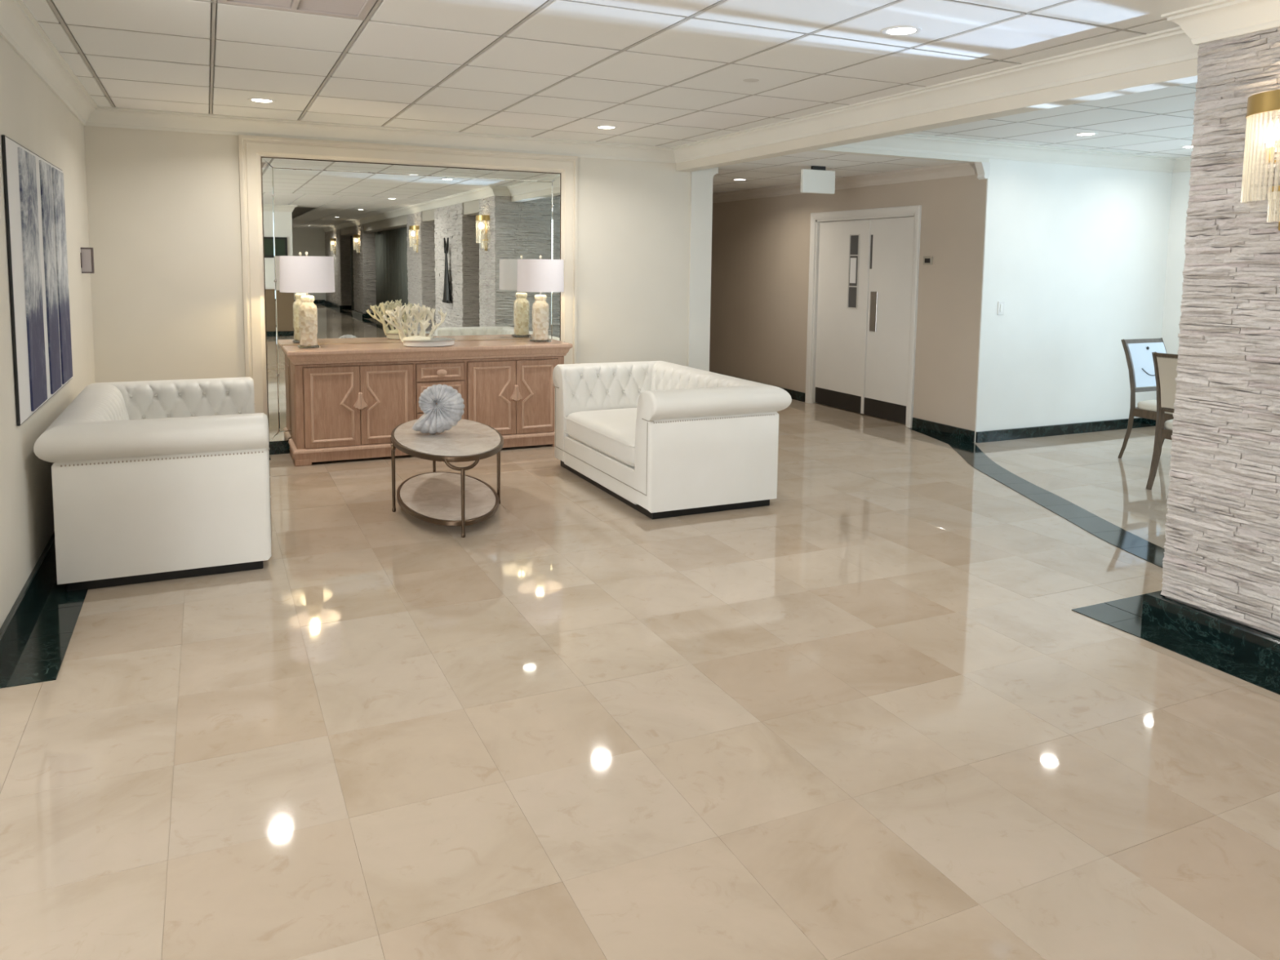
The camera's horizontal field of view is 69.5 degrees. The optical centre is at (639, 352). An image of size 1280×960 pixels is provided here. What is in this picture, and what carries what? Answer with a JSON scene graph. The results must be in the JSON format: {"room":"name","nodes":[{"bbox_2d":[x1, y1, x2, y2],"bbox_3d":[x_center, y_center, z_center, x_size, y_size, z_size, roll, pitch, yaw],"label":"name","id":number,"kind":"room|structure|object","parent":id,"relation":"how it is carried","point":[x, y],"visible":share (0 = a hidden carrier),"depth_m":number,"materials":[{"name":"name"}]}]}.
{"room":"lobby","nodes":[
{"label":"lobby","id":0,"kind":"room"},
{"bbox_2d":[0,35,95,628],"bbox_3d":[-3.202,-0.298,4.888,0.150,2.615,4.018,-2,6,-25],"label":"wall","id":1,"kind":"structure","parent":0,"point":[32,115],"depth_m":4.29,"materials":[{"name":"beige paint"}]},
{"bbox_2d":[0,531,55,670],"bbox_3d":[-3.108,0.953,4.978,0.020,0.110,3.865,-2,6,-25],"label":"baseboard","id":2,"kind":"structure","parent":1,"relation":"attached to","point":[11,628],"depth_m":3.89,"materials":[{"name":"green stone"}]},
{"bbox_2d":[1,134,72,426],"bbox_3d":[-2.986,-0.371,4.629,0.022,1.215,1.700,-2,6,-25],"label":"picture","id":3,"kind":"object","parent":1,"relation":"attached to","point":[34,192],"visible":1,"depth_m":4.34,"materials":[{"name":"blue paper"}]},
{"bbox_2d":[80,247,94,273],"bbox_3d":[-3.671,-0.612,6.135,0.072,0.170,0.060,-2,6,-25],"label":"wall box","id":4,"kind":"object","parent":1,"relation":"attached to","point":[86,254],"visible":1,"depth_m":6.13,"materials":[{"name":"grey"}]},
{"bbox_2d":[0,0,1199,163],"bbox_3d":[2.170,-0.497,-4.769,7.930,0.130,25.638,-2,6,-25],"label":"trim","id":5,"kind":"structure","parent":1,"relation":"attached to","point":[19,28],"depth_m":6.09,"materials":[{"name":"paint"}]},
{"bbox_2d":[84,125,690,382],"bbox_3d":[-1.661,-0.555,7.732,5.060,2.615,0.150,-2,6,-25],"label":"wall","id":6,"kind":"structure","parent":0,"point":[164,206],"depth_m":6.90,"materials":[{"name":"beige paint"}]},
{"bbox_2d":[238,134,577,416],"bbox_3d":[-1.784,-0.452,7.580,2.708,2.437,0.040,-2,6,-25],"label":"frame","id":7,"kind":"object","parent":6,"relation":"attached to","point":[251,148],"visible":0.77,"depth_m":7.21,"materials":[{"name":"paint"}]},
{"bbox_2d":[261,156,560,454],"bbox_3d":[-1.788,-0.377,7.592,2.404,2.285,0.028,-2,6,-25],"label":"wall mirror","id":8,"kind":"object","parent":6,"relation":"attached to","point":[452,240],"visible":0.72,"depth_m":7.47,"materials":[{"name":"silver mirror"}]},
{"bbox_2d":[687,167,718,371],"bbox_3d":[0.558,-0.530,8.763,0.280,2.420,0.158,-2,6,-25],"label":"trim","id":9,"kind":"structure","parent":6,"relation":"attached to","point":[701,181],"depth_m":8.65,"materials":[{"name":"paint"}]},
{"bbox_2d":[675,58,1197,172],"bbox_3d":[1.486,-1.537,6.170,0.140,0.223,5.155,-2,6,-25],"label":"ceiling beam","id":10,"kind":"structure","parent":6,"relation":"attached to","point":[1182,73],"depth_m":5.15,"materials":[{"name":"beige paint"}]},
{"bbox_2d":[22,0,1217,157],"bbox_3d":[4.219,-0.672,-3.885,12.800,0.104,25.948,-2,6,-25],"label":"ceiling","id":11,"kind":"structure","parent":0,"point":[662,73],"depth_m":4.79,"materials":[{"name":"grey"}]},
{"bbox_2d":[247,97,275,102],"bbox_3d":[-2.503,-1.668,6.110,0.176,0.010,0.176,-2,6,-25],"label":"recessed light","id":12,"kind":"object","parent":11,"relation":"in","point":[253,100],"visible":1,"depth_m":6.10,"materials":[{"name":"white metal"}]},
{"bbox_2d":[217,0,377,19],"bbox_3d":[-1.324,-1.440,3.601,0.583,0.059,0.673,-2,6,-25],"label":"ceiling vent","id":13,"kind":"object","parent":11,"relation":"in","point":[352,9],"visible":1,"depth_m":3.84,"materials":[{"name":"white plastic"}]},
{"bbox_2d":[595,125,617,128],"bbox_3d":[-0.260,-1.740,7.134,0.176,0.010,0.176,-2,6,-25],"label":"recessed light","id":14,"kind":"object","parent":11,"relation":"in","point":[597,126],"visible":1,"depth_m":7.12,"materials":[{"name":"white metal"}]},
{"bbox_2d":[742,78,759,82],"bbox_3d":[0.632,-1.548,5.254,0.096,0.006,0.096,-2,6,-25],"label":"sprinkler cover","id":15,"kind":"object","parent":11,"relation":"attached to","point":[749,80],"visible":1,"depth_m":5.24,"materials":[{"name":"white"}]},
{"bbox_2d":[881,25,921,35],"bbox_3d":[1.163,-1.430,4.106,0.176,0.010,0.176,-2,6,-25],"label":"recessed light","id":16,"kind":"object","parent":11,"relation":"in","point":[904,30],"visible":1,"depth_m":4.10,"materials":[{"name":"white metal"}]},
{"bbox_2d":[1073,132,1097,136],"bbox_3d":[3.475,-1.702,7.196,0.176,0.010,0.176,-2,6,-25],"label":"recessed light","id":17,"kind":"object","parent":11,"relation":"in","point":[1084,134],"visible":1,"depth_m":7.19,"materials":[{"name":"white metal"}]},
{"bbox_2d":[1179,145,1192,148],"bbox_3d":[4.691,-1.750,7.851,0.176,0.010,0.176,-2,6,-25],"label":"recessed light","id":18,"kind":"object","parent":11,"relation":"in","point":[1186,146],"visible":0.54,"depth_m":7.88,"materials":[{"name":"white metal"}]},
{"bbox_2d":[1160,0,1279,45],"bbox_3d":[6.648,-0.384,-5.379,0.340,0.130,20.545,-2,6,-25],"label":"trim","id":19,"kind":"structure","parent":11,"relation":"attached to","point":[1217,20],"depth_m":3.61,"materials":[{"name":"paint"}]},
{"bbox_2d":[0,399,1279,959],"bbox_3d":[3.288,1.780,-1.601,12.896,0.124,30.400,-2,6,-25],"label":"floor","id":20,"kind":"structure","parent":0,"point":[917,700],"depth_m":3.00,"materials":[{"name":"beige tile"}]},
{"bbox_2d":[33,377,271,591],"bbox_3d":[-2.574,0.623,5.040,0.970,0.767,1.750,-2,6,-25],"label":"loveseat","id":21,"kind":"object","parent":20,"relation":"on","point":[153,481],"visible":1,"depth_m":4.33,"materials":[{"name":"white leather"}]},
{"bbox_2d":[281,338,573,466],"bbox_3d":[-1.664,0.362,7.400,2.198,0.854,0.520,-2,6,-25],"label":"sideboard","id":22,"kind":"object","parent":20,"relation":"on","point":[348,400],"visible":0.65,"depth_m":7.08,"materials":[{"name":"brown wood"}]},
{"bbox_2d":[279,251,334,348],"bbox_3d":[-2.505,-0.398,6.960,0.392,0.724,0.392,-2,6,-25],"label":"table lamp","id":23,"kind":"object","parent":22,"relation":"on","point":[297,274],"visible":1,"depth_m":6.82,"materials":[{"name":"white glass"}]},
{"bbox_2d":[298,295,317,346],"bbox_3d":[-2.507,-0.240,6.976,0.132,0.376,0.132,-2,6,-25],"label":"lamp base","id":24,"kind":"object","parent":23,"relation":"on","point":[308,311],"depth_m":6.92,"materials":[{"name":"beige ceramic"}]},
{"bbox_2d":[402,337,455,346],"bbox_3d":[-1.661,-0.079,7.268,0.416,0.050,0.312,-2,6,-25],"label":"tray","id":25,"kind":"object","parent":22,"relation":"on","point":[433,342],"visible":0.92,"depth_m":7.14,"materials":[{"name":"white ceramic"}]},
{"bbox_2d":[382,302,446,342],"bbox_3d":[-1.747,-0.230,7.191,0.505,0.304,0.190,-2,6,-25],"label":"coral","id":26,"kind":"object","parent":25,"relation":"on","point":[424,324],"visible":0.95,"depth_m":7.18,"materials":[{"name":"beige"}]},
{"bbox_2d":[516,255,564,342],"bbox_3d":[-0.834,-0.453,7.740,0.392,0.724,0.392,-2,6,-25],"label":"table lamp","id":27,"kind":"object","parent":22,"relation":"on","point":[540,275],"visible":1,"depth_m":7.59,"materials":[{"name":"white fabric"}]},
{"bbox_2d":[532,294,548,340],"bbox_3d":[-0.836,-0.296,7.755,0.132,0.376,0.132,-2,6,-25],"label":"lamp base","id":28,"kind":"object","parent":27,"relation":"on","point":[540,307],"depth_m":7.70,"materials":[{"name":"beige ceramic"}]},
{"bbox_2d":[391,418,503,537],"bbox_3d":[-1.190,0.731,5.694,0.666,0.460,1.332,-1,6,-19],"label":"coffee table","id":29,"kind":"object","parent":20,"relation":"on","point":[437,498],"visible":0.88,"depth_m":5.51,"materials":[{"name":"stone"}]},
{"bbox_2d":[412,384,464,434],"bbox_3d":[-1.238,0.347,5.666,0.319,0.308,0.208,0,6,-11],"label":"shell","id":30,"kind":"object","parent":29,"relation":"on","point":[440,417],"visible":1,"depth_m":5.61,"materials":[{"name":"white ceramic"}]},
{"bbox_2d":[400,472,495,520],"bbox_3d":[-1.192,0.883,5.709,0.560,0.015,1.226,-1,6,-19],"label":"shelf","id":31,"kind":"object","parent":29,"relation":"attached to","point":[426,496],"depth_m":5.62,"materials":[{"name":"stone"}]},
{"bbox_2d":[552,360,791,519],"bbox_3d":[0.131,0.528,6.358,0.970,0.767,1.750,-2,6,-25],"label":"loveseat","id":32,"kind":"object","parent":20,"relation":"on","point":[663,439],"visible":1,"depth_m":5.71,"materials":[{"name":"white leather"}]},
{"bbox_2d":[566,407,637,466],"bbox_3d":[0.022,0.552,6.309,0.714,0.218,1.228,-2,6,-25],"label":"seat cushion","id":33,"kind":"object","parent":32,"relation":"on","point":[608,434],"depth_m":6.18,"materials":[{"name":"white leather"}]},
{"bbox_2d":[1117,337,1173,457],"bbox_3d":[4.192,0.391,7.298,0.510,0.965,0.589,-2,6,-25],"label":"dining chair","id":34,"kind":"object","parent":20,"relation":"on","point":[1138,352],"visible":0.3,"depth_m":7.38,"materials":[{"name":"brown wood"}]},
{"bbox_2d":[1146,351,1177,489],"bbox_3d":[3.862,0.484,6.298,0.589,0.965,0.510,-3,7,-32],"label":"dining chair","id":35,"kind":"object","parent":20,"relation":"on","point":[1165,364],"visible":0.13,"depth_m":6.34,"materials":[{"name":"brown wood"}]},
{"bbox_2d":[1142,26,1279,671],"bbox_3d":[3.094,-0.094,3.825,1.556,2.565,0.891,-2,6,-25],"label":"stone pillar","id":36,"kind":"structure","parent":20,"relation":"on","point":[1220,589],"depth_m":3.69,"materials":[{"name":"grey stone"}]},
{"bbox_2d":[1240,88,1279,231],"bbox_3d":[2.384,-0.704,3.390,0.148,0.505,0.396,-2,6,-25],"label":"wall sconce","id":37,"kind":"object","parent":36,"relation":"attached to","point":[1258,104],"visible":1,"depth_m":3.44,"materials":[{"name":"gold metal"}]},
{"bbox_2d":[1268,146,1271,160],"bbox_3d":[2.357,-0.743,3.456,0.024,0.050,0.024,-2,6,-25],"label":"bulb","id":38,"kind":"object","parent":37,"relation":"attached to","point":[1269,147],"depth_m":3.45,"materials":[{"name":"glass"}]},
{"bbox_2d":[712,151,957,193],"bbox_3d":[0.786,-1.934,10.239,2.036,0.103,6.056,-2,6,-25],"label":"ceiling","id":39,"kind":"structure","parent":0,"point":[785,169],"depth_m":8.52,"materials":[{"name":"grey"}]},
{"bbox_2d":[732,178,747,180],"bbox_3d":[1.061,-1.838,9.810,0.176,0.010,0.176,-2,6,-25],"label":"recessed light","id":40,"kind":"object","parent":39,"relation":"in","point":[732,179],"visible":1,"depth_m":9.79,"materials":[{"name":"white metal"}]},
{"bbox_2d":[800,165,835,194],"bbox_3d":[1.624,-1.577,8.425,0.360,0.245,0.040,-2,6,-25],"label":"exit sign","id":41,"kind":"object","parent":39,"relation":"hanging from","point":[815,180],"visible":1,"depth_m":8.40,"materials":[{"name":"white plastic"}]},
{"bbox_2d":[709,170,986,442],"bbox_3d":[1.688,-0.756,10.728,0.140,2.520,6.156,-2,6,-25],"label":"wall","id":42,"kind":"structure","parent":0,"point":[761,246],"depth_m":10.10,"materials":[{"name":"beige paint"}]},
{"bbox_2d":[711,371,805,401],"bbox_3d":[1.091,0.339,11.894,0.020,0.100,3.548,-2,6,-25],"label":"baseboard","id":43,"kind":"structure","parent":42,"relation":"attached to","point":[796,395],"depth_m":10.45,"materials":[{"name":"green stone"}]},
{"bbox_2d":[814,219,867,413],"bbox_3d":[2.131,-0.395,9.750,0.050,1.975,0.834,-2,6,-25],"label":"door","id":44,"kind":"structure","parent":42,"relation":"in","point":[842,244],"depth_m":9.74,"materials":[{"name":"paint"}]},
{"bbox_2d":[712,162,976,203],"bbox_3d":[0.861,-1.829,10.240,1.706,0.110,5.936,-2,6,-25],"label":"trim","id":45,"kind":"structure","parent":42,"relation":"attached to","point":[953,170],"depth_m":9.10,"materials":[{"name":"paint"}]},
{"bbox_2d":[804,204,921,427],"bbox_3d":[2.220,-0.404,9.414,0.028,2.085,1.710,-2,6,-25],"label":"trim","id":46,"kind":"structure","parent":42,"relation":"attached to","point":[916,210],"depth_m":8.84,"materials":[{"name":"paint"}]},
{"bbox_2d":[860,219,871,413],"bbox_3d":[2.288,-0.352,9.362,0.012,1.968,0.044,-2,6,-25],"label":"door frame","id":47,"kind":"structure","parent":42,"relation":"attached to","point":[868,222],"depth_m":9.35,"materials":[{"name":"paint"}]},
{"bbox_2d":[863,216,914,423],"bbox_3d":[2.453,-0.325,9.065,0.050,1.975,0.674,-2,6,-25],"label":"door","id":48,"kind":"structure","parent":42,"relation":"in","point":[891,250],"depth_m":9.05,"materials":[{"name":"paint"}]},
{"bbox_2d":[923,256,933,264],"bbox_3d":[2.643,-0.844,8.480,0.026,0.076,0.110,-2,6,-25],"label":"thermostat","id":49,"kind":"object","parent":42,"relation":"attached to","point":[926,260],"visible":1,"depth_m":8.46,"materials":[{"name":"beige"}]},
{"bbox_2d":[911,417,974,442],"bbox_3d":[2.743,0.699,8.382,0.020,0.100,0.763,-2,6,-25],"label":"baseboard","id":50,"kind":"structure","parent":42,"relation":"attached to","point":[954,432],"depth_m":8.34,"materials":[{"name":"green stone"}]},
{"bbox_2d":[836,133,1191,173],"bbox_3d":[4.266,-1.462,5.458,4.290,0.130,5.372,-2,6,-25],"label":"trim","id":51,"kind":"structure","parent":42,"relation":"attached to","point":[911,143],"depth_m":7.90,"materials":[{"name":"paint"}]},
{"bbox_2d":[974,158,1172,442],"bbox_3d":[4.007,-0.561,8.499,2.443,2.615,0.162,-2,6,-25],"label":"wall","id":52,"kind":"structure","parent":0,"point":[1076,256],"depth_m":8.34,"materials":[{"name":"white paint"}]},
{"bbox_2d":[808,146,988,164],"bbox_3d":[2.041,-1.673,7.441,1.948,0.185,0.127,-2,6,-25],"label":"trim","id":53,"kind":"structure","parent":52,"relation":"attached to","point":[842,150],"depth_m":7.43,"materials":[{"name":"paint"}]},
{"bbox_2d":[974,161,990,179],"bbox_3d":[2.892,-1.535,7.809,0.100,0.140,0.080,-2,6,-25],"label":"trim","id":54,"kind":"structure","parent":52,"relation":"attached to","point":[983,168],"depth_m":7.79,"materials":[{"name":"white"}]},
{"bbox_2d":[997,301,1004,315],"bbox_3d":[3.134,-0.386,8.009,0.072,0.116,0.013,-2,6,-25],"label":"light switch","id":55,"kind":"object","parent":52,"relation":"attached to","point":[1001,304],"visible":1,"depth_m":8.00,"materials":[{"name":"white plastic"}]},
{"bbox_2d":[975,417,1155,443],"bbox_3d":[3.985,0.703,8.517,2.342,0.095,0.020,-2,6,-25],"label":"baseboard","id":56,"kind":"structure","parent":52,"relation":"attached to","point":[1122,424],"depth_m":8.43,"materials":[{"name":"green stone"}]},
{"bbox_2d":[1161,171,1191,354],"bbox_3d":[6.294,-0.310,6.447,0.150,2.565,5.544,-2,6,-25],"label":"wall","id":57,"kind":"structure","parent":0,"point":[1180,188],"depth_m":8.79,"materials":[{"name":"white paint"}]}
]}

